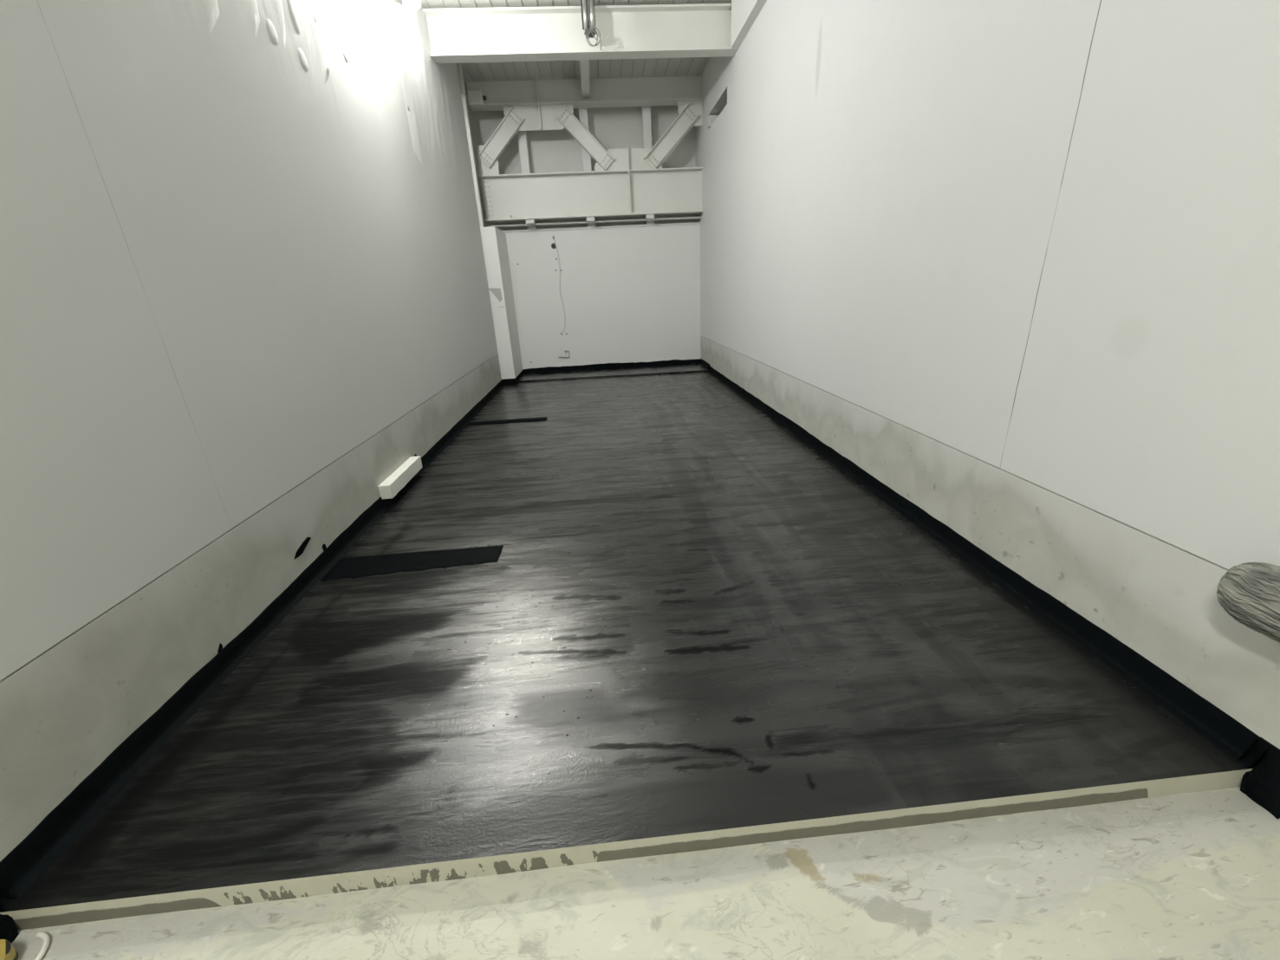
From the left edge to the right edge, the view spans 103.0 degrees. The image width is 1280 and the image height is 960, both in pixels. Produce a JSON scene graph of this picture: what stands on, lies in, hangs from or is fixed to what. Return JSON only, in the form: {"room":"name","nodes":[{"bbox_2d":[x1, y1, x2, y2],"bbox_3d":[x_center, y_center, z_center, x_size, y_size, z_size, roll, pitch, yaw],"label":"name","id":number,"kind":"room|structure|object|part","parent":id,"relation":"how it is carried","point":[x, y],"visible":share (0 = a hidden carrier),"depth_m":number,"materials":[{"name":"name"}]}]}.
{"room":"empty storage room","nodes":[
{"label":"empty storage room","id":0,"kind":"room"},
{"bbox_2d":[0,0,497,680],"bbox_3d":[-2.172,-2.053,2.095,0.209,4.504,12.900,-4,21,-3],"label":"wall","id":1,"kind":"structure","parent":0,"point":[241,241],"depth_m":2.31,"materials":[{"name":"paint"}]},
{"bbox_2d":[402,0,420,11],"bbox_3d":[-2.368,-4.944,5.216,0.230,0.211,0.238,-4,21,-3],"label":"work light","id":2,"kind":"object","parent":1,"relation":"attached to","point":[412,5],"visible":1,"depth_m":5.21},
{"bbox_2d":[420,0,731,95],"bbox_3d":[-0.524,-4.332,2.160,4.720,0.150,14.750,-4,21,-3],"label":"ceiling","id":3,"kind":"structure","parent":0,"point":[504,71],"depth_m":7.84,"materials":[{"name":"white wood"}]},
{"bbox_2d":[579,59,590,98],"bbox_3d":[-0.810,-6.074,7.381,0.130,0.270,2.160,-4,21,-3],"label":"purlin","id":4,"kind":"object","parent":3,"relation":"attached to","point":[584,64],"visible":0.61,"depth_m":7.63,"materials":[{"name":"white paint"}]},
{"bbox_2d":[580,0,595,38],"bbox_3d":[-0.609,-5.472,5.985,0.160,0.424,0.100,-4,21,-3],"label":"pipe","id":5,"kind":"object","parent":3,"relation":"hanging from","point":[583,3],"visible":0.93,"depth_m":5.98,"materials":[{"name":"silver metal"}]},
{"bbox_2d":[585,0,601,50],"bbox_3d":[-0.557,-5.379,5.949,0.174,0.582,0.053,-4,21,-3],"label":"coiled cable","id":6,"kind":"object","parent":3,"relation":"hanging from","point":[590,29],"visible":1,"depth_m":6.00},
{"bbox_2d":[466,95,695,230],"bbox_3d":[-1.098,-5.798,9.356,4.650,2.760,0.200,-4,21,-3],"label":"wall","id":7,"kind":"structure","parent":0,"point":[549,151],"depth_m":9.16,"materials":[{"name":"white paint"}]},
{"bbox_2d":[505,224,700,369],"bbox_3d":[-0.950,-3.372,9.851,4.250,2.665,0.160,-4,21,-3],"label":"wall","id":8,"kind":"structure","parent":0,"point":[628,294],"depth_m":9.73,"materials":[{"name":"white paint"}]},
{"bbox_2d":[551,242,556,249],"bbox_3d":[-1.587,-4.304,9.356,0.104,0.104,0.009,-4,21,-3],"label":"wall sleeve","id":9,"kind":"structure","parent":8,"relation":"attached to","point":[553,245],"depth_m":9.36,"materials":[{"name":"black plastic"}]},
{"bbox_2d":[553,239,565,333],"bbox_3d":[-1.536,-3.631,9.604,0.155,1.665,0.021,-4,21,-3],"label":"cable","id":10,"kind":"object","parent":8,"relation":"attached to","point":[554,239],"visible":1,"depth_m":9.61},
{"bbox_2d":[501,221,699,233],"bbox_3d":[-1.014,-4.637,9.376,4.250,0.030,0.150,-4,21,-3],"label":"plate","id":11,"kind":"object","parent":8,"relation":"on","point":[697,223],"visible":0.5,"depth_m":9.33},
{"bbox_2d":[517,129,537,229],"bbox_3d":[-2.021,-5.592,8.952,0.145,2.150,0.150,-4,21,-3],"label":"stud","id":12,"kind":"object","parent":11,"relation":"on","point":[522,135],"visible":0.36,"depth_m":8.85,"materials":[{"name":"white wood"}]},
{"bbox_2d":[578,108,595,227],"bbox_3d":[-0.943,-5.671,9.015,0.150,2.150,0.150,-4,21,-3],"label":"stud","id":13,"kind":"object","parent":11,"relation":"on","point":[583,117],"visible":0.36,"depth_m":8.91,"materials":[{"name":"white wood"}]},
{"bbox_2d":[641,106,654,224],"bbox_3d":[0.140,-5.750,9.080,0.145,2.150,0.150,-4,21,-3],"label":"stud","id":14,"kind":"object","parent":11,"relation":"on","point":[646,111],"visible":0.24,"depth_m":8.87,"materials":[{"name":"white wood"}]},
{"bbox_2d":[522,358,700,374],"bbox_3d":[-0.877,-2.261,10.157,4.230,0.113,0.066,-4,21,-3],"label":"baseboard","id":15,"kind":"structure","parent":8,"relation":"attached to","point":[607,366],"depth_m":10.19,"materials":[{"name":"black rubber"}]},
{"bbox_2d":[0,371,1252,912],"bbox_3d":[-0.249,-0.423,5.465,3.800,0.003,8.464,-4,21,-3],"label":"floor","id":16,"kind":"structure","parent":0,"point":[688,618],"depth_m":2.10,"materials":[{"name":"black rubber"}]},
{"bbox_2d":[0,354,501,861],"bbox_3d":[-2.053,0.397,3.025,0.200,0.730,12.900,-4,21,-3],"label":"concrete base","id":17,"kind":"object","parent":16,"relation":"on","point":[65,711],"visible":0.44,"depth_m":2.02,"materials":[{"name":"grey concrete"}]},
{"bbox_2d":[0,380,505,943],"bbox_3d":[-2.101,-0.306,5.168,0.067,0.333,8.400,-4,21,-3],"label":"baseboard","id":18,"kind":"structure","parent":17,"relation":"attached to","point":[32,857],"depth_m":1.93,"materials":[{"name":"black rubber"}]},
{"bbox_2d":[377,455,422,499],"bbox_3d":[-2.019,-0.033,4.319,0.093,0.117,0.751,-4,21,-3],"label":"block","id":19,"kind":"object","parent":17,"relation":"attached to","point":[388,489],"visible":1,"depth_m":4.20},
{"bbox_2d":[319,545,504,581],"bbox_3d":[-1.385,0.509,3.155,1.029,0.006,0.286,-4,21,-3],"label":"bitumen patch","id":20,"kind":"object","parent":16,"relation":"on","point":[356,567],"visible":1,"depth_m":3.16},
{"bbox_2d":[467,416,547,426],"bbox_3d":[-1.687,-0.751,6.503,1.007,0.015,0.186,-4,21,-3],"label":"bitumen patch","id":21,"kind":"object","parent":16,"relation":"on","point":[544,419],"visible":1,"depth_m":6.48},
{"bbox_2d":[517,363,709,383],"bbox_3d":[-0.848,-2.022,9.787,4.250,0.080,0.980,-4,21,-3],"label":"ledge","id":22,"kind":"object","parent":16,"relation":"on","point":[684,368],"visible":0.5,"depth_m":9.66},
{"bbox_2d":[480,226,523,384],"bbox_3d":[-2.485,-3.092,9.184,0.299,2.560,1.016,-4,21,-3],"label":"boxed column","id":23,"kind":"structure","parent":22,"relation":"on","point":[494,243],"depth_m":8.83,"materials":[{"name":"white paint"}]},
{"bbox_2d":[455,63,484,227],"bbox_3d":[-2.662,-5.145,7.901,0.120,2.200,0.120,-4,21,-3],"label":"steel angle","id":24,"kind":"object","parent":23,"relation":"on","point":[458,65],"visible":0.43,"depth_m":7.86,"materials":[{"name":"white metal"}]},
{"bbox_2d":[0,768,1252,930],"bbox_3d":[0.095,1.111,1.562,3.800,0.130,0.050,-4,21,-3],"label":"step edge","id":25,"kind":"structure","parent":16,"relation":"attached to","point":[315,886],"depth_m":1.52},
{"bbox_2d":[700,335,1279,749],"bbox_3d":[1.865,-0.181,4.005,0.200,0.743,14.500,-4,21,-3],"label":"concrete base","id":26,"kind":"object","parent":16,"relation":"on","point":[1158,598],"visible":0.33,"depth_m":2.25,"materials":[{"name":"white concrete"}]},
{"bbox_2d":[698,358,1279,819],"bbox_3d":[1.585,-0.717,5.923,0.060,0.216,9.440,-4,21,-3],"label":"baseboard","id":27,"kind":"structure","parent":26,"relation":"attached to","point":[1261,784],"depth_m":2.12,"materials":[{"name":"black rubber"}]},
{"bbox_2d":[11,787,1279,959],"bbox_3d":[0.285,1.946,-0.619,4.200,0.005,4.636,-4,21,-3],"label":"floor","id":28,"kind":"structure","parent":0,"point":[1194,875],"depth_m":1.41,"materials":[{"name":"concrete"}]},
{"bbox_2d":[0,939,18,959],"bbox_3d":[-1.721,1.282,1.323,0.124,0.050,0.124,-4,21,-3],"label":"tape roll","id":29,"kind":"object","parent":28,"relation":"on","point":[8,951],"visible":1,"depth_m":1.35,"materials":[{"name":"yellow plastic"}]},
{"bbox_2d":[34,931,50,959],"bbox_3d":[-1.620,1.351,1.180,0.065,0.013,0.519,-4,21,-3],"label":"hose","id":30,"kind":"object","parent":28,"relation":"on","point":[43,936],"visible":1,"depth_m":1.39,"materials":[{"name":"plastic"}]},
{"bbox_2d":[1216,562,1279,643],"bbox_3d":[1.891,0.928,0.772,0.167,0.763,2.009,-3,21,0],"label":"mop","id":31,"kind":"object","parent":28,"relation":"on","point":[1249,593],"visible":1,"depth_m":1.49,"materials":[{"name":"grey fabric"}]},
{"bbox_2d":[695,0,1279,569],"bbox_3d":[1.740,-2.631,3.075,0.200,4.490,14.500,-4,21,-3],"label":"wall","id":32,"kind":"structure","parent":0,"point":[1036,241],"depth_m":2.33,"materials":[{"name":"paint"}]},
{"bbox_2d":[422,3,738,63],"bbox_3d":[-0.673,-5.539,6.313,3.800,0.455,0.230,-4,21,-3],"label":"steel beam","id":33,"kind":"structure","parent":32,"relation":"attached to","point":[646,31],"depth_m":6.29,"materials":[{"name":"white metal"}]},
{"bbox_2d":[466,76,718,227],"bbox_3d":[-0.737,-5.526,8.514,4.030,2.105,0.840,-4,21,-3],"label":"truss","id":34,"kind":"object","parent":32,"relation":"attached to","point":[625,182],"visible":1,"depth_m":8.72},
{"bbox_2d":[467,90,487,108],"bbox_3d":[-2.594,-6.091,8.136,0.270,0.185,0.170,-4,21,-3],"label":"junction box","id":35,"kind":"object","parent":34,"relation":"attached to","point":[476,98],"visible":1,"depth_m":8.07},
{"bbox_3d":[-2.575,-5.405,8.612,0.344,0.450,0.025,-4,21,-3],"label":"gusset plate","id":36,"kind":"part","parent":34,"relation":"part of","materials":[{"name":"white paint"}]},
{"bbox_3d":[-1.672,-6.346,8.296,0.022,0.330,0.128,-4,21,-3],"label":"stiffener plate","id":37,"kind":"part","parent":34,"relation":"part of","materials":[{"name":"white paint"}]},
{"bbox_3d":[-1.673,-6.020,8.460,1.147,0.345,0.025,-4,21,-3],"label":"gusset plate","id":38,"kind":"part","parent":34,"relation":"part of","materials":[{"name":"white paint"}]},
{"bbox_3d":[-1.653,-5.998,8.408,0.022,0.350,0.090,-4,21,-3],"label":"stiffener plate","id":39,"kind":"part","parent":34,"relation":"part of","materials":[{"name":"white paint"}]},
{"bbox_3d":[-0.204,-5.505,8.718,0.023,0.338,0.090,-4,21,-3],"label":"stiffener plate","id":40,"kind":"part","parent":34,"relation":"part of","materials":[{"name":"white paint"}]},
{"bbox_3d":[-0.201,-5.524,8.773,1.178,0.334,0.025,-4,21,-3],"label":"gusset plate","id":41,"kind":"part","parent":34,"relation":"part of","materials":[{"name":"white paint"}]},
{"bbox_3d":[-0.181,-5.034,8.918,0.023,0.642,0.128,-4,21,-3],"label":"stiffener plate","id":42,"kind":"part","parent":34,"relation":"part of","materials":[{"name":"white paint"}]},
{"bbox_3d":[0.847,-6.199,8.611,0.407,0.355,0.025,-4,21,-3],"label":"gusset plate","id":43,"kind":"part","parent":34,"relation":"part of","materials":[{"name":"white paint"}]},
{"bbox_3d":[1.188,-5.768,8.183,0.200,0.140,0.080,-4,21,-3],"label":"plate","id":44,"kind":"part","parent":34,"relation":"part of","materials":[{"name":"white paint"}]},
{"bbox_2d":[730,0,766,48],"bbox_3d":[1.683,-3.757,0.965,0.200,0.686,11.360,-4,21,-3],"label":"beam","id":45,"kind":"structure","parent":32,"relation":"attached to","point":[744,13],"depth_m":5.91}
]}

